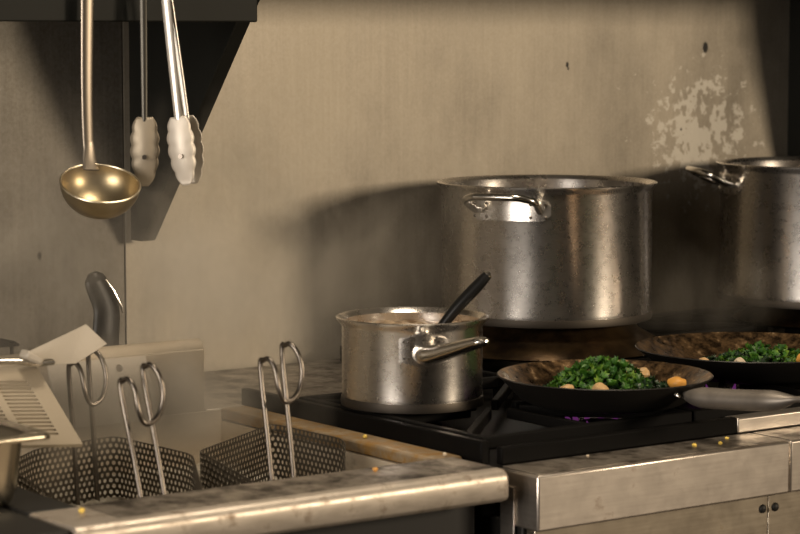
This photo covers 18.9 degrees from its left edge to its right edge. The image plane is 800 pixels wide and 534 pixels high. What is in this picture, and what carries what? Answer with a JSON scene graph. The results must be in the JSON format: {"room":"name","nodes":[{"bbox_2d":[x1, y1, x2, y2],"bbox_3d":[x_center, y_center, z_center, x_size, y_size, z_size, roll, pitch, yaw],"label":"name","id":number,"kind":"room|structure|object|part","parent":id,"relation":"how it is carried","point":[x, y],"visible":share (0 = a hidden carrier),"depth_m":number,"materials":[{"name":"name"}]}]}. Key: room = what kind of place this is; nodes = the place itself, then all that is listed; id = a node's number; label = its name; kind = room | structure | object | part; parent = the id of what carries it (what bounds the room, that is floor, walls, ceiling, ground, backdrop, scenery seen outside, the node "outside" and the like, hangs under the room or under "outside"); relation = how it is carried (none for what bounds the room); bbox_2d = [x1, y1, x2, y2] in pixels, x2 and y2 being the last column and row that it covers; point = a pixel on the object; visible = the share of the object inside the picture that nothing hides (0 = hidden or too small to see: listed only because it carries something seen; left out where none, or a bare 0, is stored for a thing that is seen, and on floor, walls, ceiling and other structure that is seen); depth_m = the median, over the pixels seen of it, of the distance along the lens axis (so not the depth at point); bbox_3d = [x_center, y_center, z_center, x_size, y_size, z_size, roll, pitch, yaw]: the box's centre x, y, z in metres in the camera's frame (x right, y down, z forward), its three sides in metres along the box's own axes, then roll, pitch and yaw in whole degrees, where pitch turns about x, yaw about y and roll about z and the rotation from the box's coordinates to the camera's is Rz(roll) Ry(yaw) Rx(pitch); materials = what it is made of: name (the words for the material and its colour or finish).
{"room":"commercial kitchen","nodes":[
{"label":"commercial kitchen","id":0,"kind":"room"},
{"bbox_2d":[0,0,789,371],"bbox_3d":[0.110,-0.357,3.745,7.800,2.700,0.102,-4,7,-36],"label":"wall","id":1,"kind":"structure","parent":0,"point":[330,132],"depth_m":3.57,"materials":[{"name":"paint"}]},
{"bbox_2d":[129,0,259,240],"bbox_3d":[-0.274,-0.207,3.226,0.030,0.362,0.306,-4,7,-36],"label":"shelf bracket","id":2,"kind":"object","parent":1,"relation":"attached to","point":[209,50],"visible":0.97,"depth_m":3.26,"materials":[{"name":"black metal"}]},
{"bbox_2d":[787,0,799,155],"bbox_3d":[0.763,-0.280,3.977,0.030,0.362,0.306,-4,7,-36],"label":"shelf bracket","id":3,"kind":"object","parent":1,"relation":"attached to","point":[793,145],"visible":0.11,"depth_m":4.08,"materials":[{"name":"black metal"}]},
{"bbox_3d":[0.115,-0.416,3.475,3.100,0.040,0.327,-4,7,-36],"label":"wall shelf","id":4,"kind":"object","parent":1,"relation":"attached to","visible":0},
{"bbox_2d":[0,0,256,21],"bbox_3d":[-0.773,-0.301,2.624,1.455,0.063,0.012,-4,7,-36],"label":"utensil rail","id":5,"kind":"object","parent":4,"relation":"hanging from","point":[10,10],"visible":1,"depth_m":2.93,"materials":[{"name":"black metal"}]},
{"bbox_2d":[59,0,140,218],"bbox_3d":[-0.370,-0.212,2.857,0.121,0.311,0.094,3,6,30],"label":"ladle","id":6,"kind":"object","parent":5,"relation":"hanging from","point":[93,190],"visible":1,"depth_m":2.89,"materials":[{"name":"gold metal"}]},
{"bbox_3d":[-0.375,-0.236,2.891,0.020,0.224,0.007,-4,7,-36],"label":"handle","id":7,"kind":"part","parent":6,"relation":"part of","materials":[{"name":"silver metal"}]},
{"bbox_2d":[59,163,140,218],"bbox_3d":[-0.358,-0.089,2.862,0.096,0.064,0.091,-4,7,-36],"label":"bowl","id":8,"kind":"object","parent":6,"relation":"on","point":[92,190],"depth_m":2.89,"materials":[{"name":"gold metal"}]},
{"bbox_2d":[130,0,159,185],"bbox_3d":[-0.312,-0.240,2.932,0.036,0.281,0.048,0,6,-4],"label":"tongs","id":9,"kind":"object","parent":5,"relation":"hanging from","point":[144,138],"visible":1,"depth_m":2.92,"materials":[{"name":"grey metal"}]},
{"bbox_3d":[-0.312,-0.265,2.920,0.009,0.190,0.014,0,6,-4],"label":"arm","id":10,"kind":"part","parent":9,"relation":"part of","materials":[{"name":"grey metal"}]},
{"bbox_2d":[161,0,203,185],"bbox_3d":[-0.269,-0.240,2.925,0.053,0.280,0.052,1,6,14],"label":"tongs","id":11,"kind":"object","parent":5,"relation":"hanging from","point":[184,136],"visible":1,"depth_m":2.91,"materials":[{"name":"silver metal"}]},
{"bbox_3d":[-0.279,-0.266,2.915,0.037,0.190,0.010,6,8,45],"label":"arm","id":12,"kind":"part","parent":11,"relation":"part of","materials":[{"name":"silver metal"}]},
{"bbox_3d":[-0.275,-0.267,2.930,0.037,0.190,0.010,-2,6,-17],"label":"arm","id":13,"kind":"part","parent":11,"relation":"part of","materials":[{"name":"silver metal"}]},
{"bbox_3d":[1.940,1.282,1.374,8.000,0.100,6.330,-4,7,-36],"label":"floor","id":14,"kind":"structure","parent":0,"visible":0},
{"bbox_2d":[0,507,68,533],"bbox_3d":[-0.773,0.672,2.578,0.488,0.880,0.875,-4,7,-36],"label":"countertop","id":15,"kind":"structure","parent":14,"relation":"on","point":[11,522],"depth_m":2.35,"materials":[{"name":"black metal"}]},
{"bbox_2d":[0,418,49,506],"bbox_3d":[-0.503,0.203,2.459,0.214,0.076,0.228,-4,7,-36],"label":"pan","id":16,"kind":"object","parent":15,"relation":"on","point":[12,434],"visible":1,"depth_m":2.42,"materials":[{"name":"silver metal"}]},
{"bbox_2d":[0,367,82,447],"bbox_3d":[-0.445,0.154,2.646,0.155,0.084,0.135,-4,7,-32],"label":"plate","id":17,"kind":"object","parent":16,"relation":"on","point":[26,398],"visible":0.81,"depth_m":2.66,"materials":[{"name":"silver metal"}]},
{"bbox_2d":[0,324,106,366],"bbox_3d":[-0.439,0.097,2.687,0.282,0.040,0.051,-5,8,-43],"label":"scraper","id":18,"kind":"object","parent":17,"relation":"on","point":[76,345],"visible":1,"depth_m":2.75,"materials":[{"name":"silver metal"}]},
{"bbox_3d":[-0.472,0.109,2.656,0.192,0.015,0.023,-4,7,-34],"label":"handle","id":19,"kind":"part","parent":18,"relation":"part of","materials":[{"name":"silver metal"}]},
{"bbox_3d":[-0.386,0.091,2.748,0.031,0.040,0.116,4,7,34],"label":"blade","id":20,"kind":"part","parent":18,"relation":"part of","materials":[{"name":"beige plastic"}]},
{"bbox_2d":[0,338,507,533],"bbox_3d":[-0.353,0.596,2.885,0.552,0.970,0.886,-4,7,-36],"label":"fryer","id":21,"kind":"object","parent":14,"relation":"on","point":[427,491],"visible":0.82,"depth_m":2.62,"materials":[{"name":"metal"}]},
{"bbox_2d":[0,338,18,354],"bbox_3d":[-0.617,0.142,2.970,0.260,0.097,0.134,-4,7,-36],"label":"wire rack","id":22,"kind":"object","parent":21,"relation":"on","point":[3,342],"visible":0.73,"depth_m":2.99,"materials":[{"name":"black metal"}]},
{"bbox_3d":[-0.483,0.143,2.990,0.005,0.092,0.005,-1,6,-13],"label":"leg","id":23,"kind":"part","parent":22,"relation":"part of","materials":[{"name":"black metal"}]},
{"bbox_2d":[47,356,156,428],"bbox_3d":[-0.365,0.154,2.951,0.136,0.078,0.034,-4,7,-36],"label":"plate","id":24,"kind":"object","parent":21,"relation":"on","point":[108,412],"visible":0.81,"depth_m":2.95,"materials":[{"name":"silver metal"}]},
{"bbox_2d":[85,271,122,345],"bbox_3d":[-0.382,0.090,3.090,0.047,0.170,0.027,-4,7,-36],"label":"handle","id":25,"kind":"object","parent":21,"relation":"on","point":[104,299],"visible":0.65,"depth_m":3.08,"materials":[{"name":"black plastic"}]},
{"bbox_2d":[17,350,202,504],"bbox_3d":[-0.330,0.247,2.664,0.219,0.308,0.303,-4,7,-36],"label":"basket","id":26,"kind":"object","parent":21,"relation":"in","point":[25,483],"visible":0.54,"depth_m":2.78,"materials":[{"name":"grey metal"}]},
{"bbox_3d":[-0.363,0.192,2.798,0.038,0.193,0.037,-5,8,-44],"label":"wire handle","id":27,"kind":"part","parent":26,"relation":"part of","materials":[{"name":"grey metal"}]},
{"bbox_3d":[-0.269,0.207,2.560,0.042,0.209,0.059,-4,7,-36],"label":"wire handle","id":28,"kind":"part","parent":26,"relation":"part of","materials":[{"name":"grey metal"}]},
{"bbox_2d":[31,461,284,505],"bbox_3d":[-0.279,0.279,2.767,0.451,0.010,0.448,-4,7,-36],"label":"oil","id":29,"kind":"object","parent":21,"relation":"in","point":[113,498],"visible":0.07,"depth_m":2.91,"materials":[{"name":"brown liquid"}]},
{"bbox_3d":[-0.527,0.200,3.087,0.552,0.040,0.293,-4,7,-36],"label":"plate","id":30,"kind":"part","parent":21,"relation":"part of","materials":[{"name":"metal"}]},
{"bbox_3d":[-0.232,0.199,3.100,0.058,0.040,0.030,-4,7,-36],"label":"plate","id":31,"kind":"part","parent":21,"relation":"part of","materials":[{"name":"metal"}]},
{"bbox_2d":[200,341,345,488],"bbox_3d":[-0.145,0.231,2.772,0.186,0.320,0.262,-4,7,-36],"label":"basket","id":32,"kind":"object","parent":21,"relation":"in","point":[207,482],"visible":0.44,"depth_m":2.82,"materials":[{"name":"grey metal"}]},
{"bbox_3d":[-0.129,0.193,2.650,0.044,0.220,0.042,-4,7,-36],"label":"wire handle","id":33,"kind":"part","parent":32,"relation":"part of","materials":[{"name":"grey metal"}]},
{"bbox_3d":[-0.140,0.641,2.590,0.530,0.738,0.035,-4,7,-36],"label":"panel","id":34,"kind":"part","parent":21,"relation":"part of","materials":[{"name":"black metal"}]},
{"bbox_2d":[204,305,799,533],"bbox_3d":[0.546,0.568,3.530,1.652,0.900,0.892,-4,7,-36],"label":"range","id":35,"kind":"object","parent":14,"relation":"on","point":[648,480],"depth_m":2.84,"materials":[{"name":"metal"}]},
{"bbox_2d":[204,359,341,404],"bbox_3d":[-0.146,0.190,3.353,0.370,0.064,0.298,-4,7,-36],"label":"shelf","id":36,"kind":"object","parent":35,"relation":"attached to","point":[322,376],"depth_m":3.35,"materials":[{"name":"metal"}]},
{"bbox_2d":[336,307,488,414],"bbox_3d":[0.046,0.119,2.925,0.189,0.111,0.295,-4,7,-36],"label":"saucepan","id":37,"kind":"object","parent":35,"relation":"on","point":[399,369],"visible":0.98,"depth_m":2.89,"materials":[{"name":"metal"}]},
{"bbox_2d":[366,319,461,323],"bbox_3d":[0.015,0.083,2.965,0.168,0.025,0.168,-4,7,-36],"label":"stew","id":38,"kind":"object","parent":37,"relation":"in","point":[419,321],"visible":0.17,"depth_m":3.02,"materials":[{"name":"beige food"}]},
{"bbox_3d":[0.028,0.101,2.882,0.060,0.040,0.007,-1,6,-9],"label":"mounting plate","id":39,"kind":"part","parent":37,"relation":"part of","materials":[{"name":"metal"}]},
{"bbox_3d":[0.060,0.100,2.832,0.035,0.046,0.132,-4,7,-36],"label":"handle","id":40,"kind":"part","parent":37,"relation":"part of","materials":[{"name":"silver metal"}]},
{"bbox_2d":[438,271,490,323],"bbox_3d":[0.048,0.079,2.984,0.132,0.145,0.043,0,6,0],"label":"serving spoon","id":41,"kind":"object","parent":37,"relation":"in","point":[480,282],"visible":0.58,"depth_m":2.98,"materials":[{"name":"black plastic"}]},
{"bbox_3d":[0.018,0.197,2.978,0.100,0.010,0.100,-4,7,-36],"label":"gas burner","id":42,"kind":"part","parent":35,"relation":"part of","materials":[{"name":"black metal"}]},
{"bbox_3d":[0.114,0.186,2.983,0.324,0.032,0.380,-4,7,-36],"label":"stove grate","id":43,"kind":"part","parent":35,"relation":"part of","materials":[{"name":"black metal"}]},
{"bbox_3d":[0.206,0.133,3.523,0.456,0.032,0.378,-4,7,-36],"label":"stove grate","id":44,"kind":"part","parent":35,"relation":"part of","materials":[{"name":"black metal"}]},
{"bbox_2d":[483,324,656,361],"bbox_3d":[0.214,0.095,3.527,0.367,0.043,0.367,-4,7,-36],"label":"stand","id":45,"kind":"object","parent":35,"relation":"on","point":[505,344],"visible":0.33,"depth_m":3.39,"materials":[{"name":"metal"}]},
{"bbox_2d":[437,174,657,328],"bbox_3d":[0.214,-0.026,3.515,0.393,0.200,0.322,-4,7,-36],"label":"stock pot","id":46,"kind":"object","parent":45,"relation":"on","point":[558,251],"visible":0.97,"depth_m":3.38,"materials":[{"name":"metal"}]},
{"bbox_3d":[0.142,-0.088,3.345,0.113,0.032,0.067,2,6,24],"label":"handle","id":47,"kind":"part","parent":46,"relation":"part of","materials":[{"name":"silver metal"}]},
{"bbox_3d":[0.154,-0.080,3.373,0.120,0.029,0.014,2,6,24],"label":"mounting plate","id":48,"kind":"part","parent":46,"relation":"part of","materials":[{"name":"metal"}]},
{"bbox_3d":[0.251,0.193,2.979,0.100,0.018,0.100,-4,7,-36],"label":"gas burner","id":49,"kind":"part","parent":35,"relation":"part of","materials":[{"name":"black metal"}]},
{"bbox_3d":[0.292,0.625,2.824,0.362,0.686,0.015,-4,7,-36],"label":"panel","id":50,"kind":"part","parent":35,"relation":"part of","materials":[{"name":"metal"}]},
{"bbox_2d":[497,359,799,413],"bbox_3d":[0.314,0.155,2.897,0.268,0.044,0.472,-4,7,-36],"label":"frying pan","id":51,"kind":"object","parent":35,"relation":"on","point":[526,380],"visible":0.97,"depth_m":2.88,"materials":[{"name":"black metal"}]},
{"bbox_2d":[592,382,608,389],"bbox_3d":[0.242,0.149,2.902,0.021,0.019,0.024,2,6,17],"label":"chunk","id":52,"kind":"object","parent":51,"relation":"in","point":[599,385],"visible":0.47,"depth_m":2.90,"materials":[{"name":"brown food"}]},
{"bbox_2d":[547,355,653,389],"bbox_3d":[0.249,0.136,2.986,0.141,0.055,0.141,-4,7,-36],"label":"chopped herbs","id":53,"kind":"object","parent":51,"relation":"in","point":[600,366],"visible":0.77,"depth_m":2.96,"materials":[{"name":"green food"}]},
{"bbox_2d":[542,374,669,389],"bbox_3d":[0.263,0.147,2.986,0.205,0.039,0.186,-4,7,-36],"label":"greens","id":54,"kind":"object","parent":51,"relation":"in","point":[654,382],"visible":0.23,"depth_m":2.96,"materials":[{"name":"green food"}]},
{"bbox_2d":[560,384,574,388],"bbox_3d":[0.203,0.150,2.912,0.021,0.017,0.020,-4,7,-36],"label":"chunk","id":55,"kind":"object","parent":54,"relation":"on","point":[566,385],"visible":0.34,"depth_m":2.91,"materials":[{"name":"brown food"}]},
{"bbox_2d":[635,367,649,377],"bbox_3d":[0.304,0.135,3.024,0.022,0.018,0.019,-3,6,-28],"label":"chunk","id":56,"kind":"object","parent":54,"relation":"on","point":[645,371],"visible":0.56,"depth_m":3.02,"materials":[{"name":"brown food"}]},
{"bbox_2d":[667,376,686,386],"bbox_3d":[0.341,0.144,2.958,0.023,0.018,0.022,0,6,-3],"label":"chunk","id":57,"kind":"object","parent":54,"relation":"on","point":[675,381],"visible":0.7,"depth_m":2.95,"materials":[{"name":"orange food"}]},
{"bbox_3d":[0.409,0.157,2.819,0.032,0.033,0.191,-5,8,-44],"label":"handle","id":58,"kind":"part","parent":51,"relation":"part of","materials":[{"name":"grey metal"}]},
{"bbox_3d":[0.432,0.163,3.213,0.456,0.032,0.380,-4,7,-36],"label":"stove grate","id":59,"kind":"part","parent":35,"relation":"part of","materials":[{"name":"black metal"}]},
{"bbox_3d":[0.586,0.098,3.797,0.476,0.016,0.378,-4,7,-36],"label":"frame","id":60,"kind":"part","parent":35,"relation":"part of","materials":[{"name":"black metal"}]},
{"bbox_2d":[635,332,799,384],"bbox_3d":[0.535,0.127,3.183,0.347,0.044,0.476,-4,7,-36],"label":"frying pan","id":61,"kind":"object","parent":35,"relation":"on","point":[687,348],"visible":0.86,"depth_m":3.31,"materials":[{"name":"black metal"}]},
{"bbox_2d":[702,347,792,378],"bbox_3d":[0.477,0.126,3.216,0.220,0.037,0.179,-4,7,-36],"label":"greens","id":62,"kind":"object","parent":61,"relation":"in","point":[737,353],"visible":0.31,"depth_m":3.20,"materials":[{"name":"green food"}]},
{"bbox_2d":[734,357,745,361],"bbox_3d":[0.446,0.126,3.148,0.016,0.015,0.019,-4,7,-36],"label":"chunk","id":63,"kind":"object","parent":62,"relation":"on","point":[739,359],"visible":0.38,"depth_m":3.14,"materials":[{"name":"beige food"}]},
{"bbox_2d":[715,340,799,361],"bbox_3d":[0.488,0.118,3.222,0.145,0.037,0.115,-4,7,-36],"label":"chopped herbs","id":64,"kind":"object","parent":61,"relation":"in","point":[764,350],"visible":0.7,"depth_m":3.20,"materials":[{"name":"green food"}]},
{"bbox_3d":[0.586,0.106,3.798,0.476,0.032,0.378,-4,7,-36],"label":"stove grate","id":65,"kind":"part","parent":35,"relation":"part of","materials":[{"name":"black metal"}]},
{"bbox_3d":[0.432,0.155,3.212,0.456,0.016,0.380,-4,7,-36],"label":"frame","id":66,"kind":"part","parent":35,"relation":"part of","materials":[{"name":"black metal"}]},
{"bbox_2d":[732,306,799,328],"bbox_3d":[0.678,0.068,3.855,0.288,0.032,0.288,-4,7,-36],"label":"stand","id":67,"kind":"object","parent":35,"relation":"on","point":[771,317],"visible":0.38,"depth_m":3.77,"materials":[{"name":"metal"}]},
{"bbox_2d":[686,156,799,309],"bbox_3d":[0.678,-0.058,3.843,0.381,0.221,0.348,4,7,33],"label":"stock pot","id":68,"kind":"object","parent":67,"relation":"on","point":[759,244],"visible":1,"depth_m":3.73,"materials":[{"name":"metal"}]},
{"bbox_3d":[0.490,-0.143,3.808,0.066,0.032,0.113,-1,6,-8],"label":"handle","id":69,"kind":"part","parent":68,"relation":"part of","materials":[{"name":"silver metal"}]},
{"bbox_3d":[0.519,-0.133,3.813,0.013,0.029,0.120,-1,6,-8],"label":"mounting plate","id":70,"kind":"part","parent":68,"relation":"part of","materials":[{"name":"metal"}]},
{"bbox_3d":[0.952,0.578,3.301,1.265,0.686,0.015,-4,7,-36],"label":"panel","id":71,"kind":"part","parent":35,"relation":"part of","materials":[{"name":"metal"}]}
]}

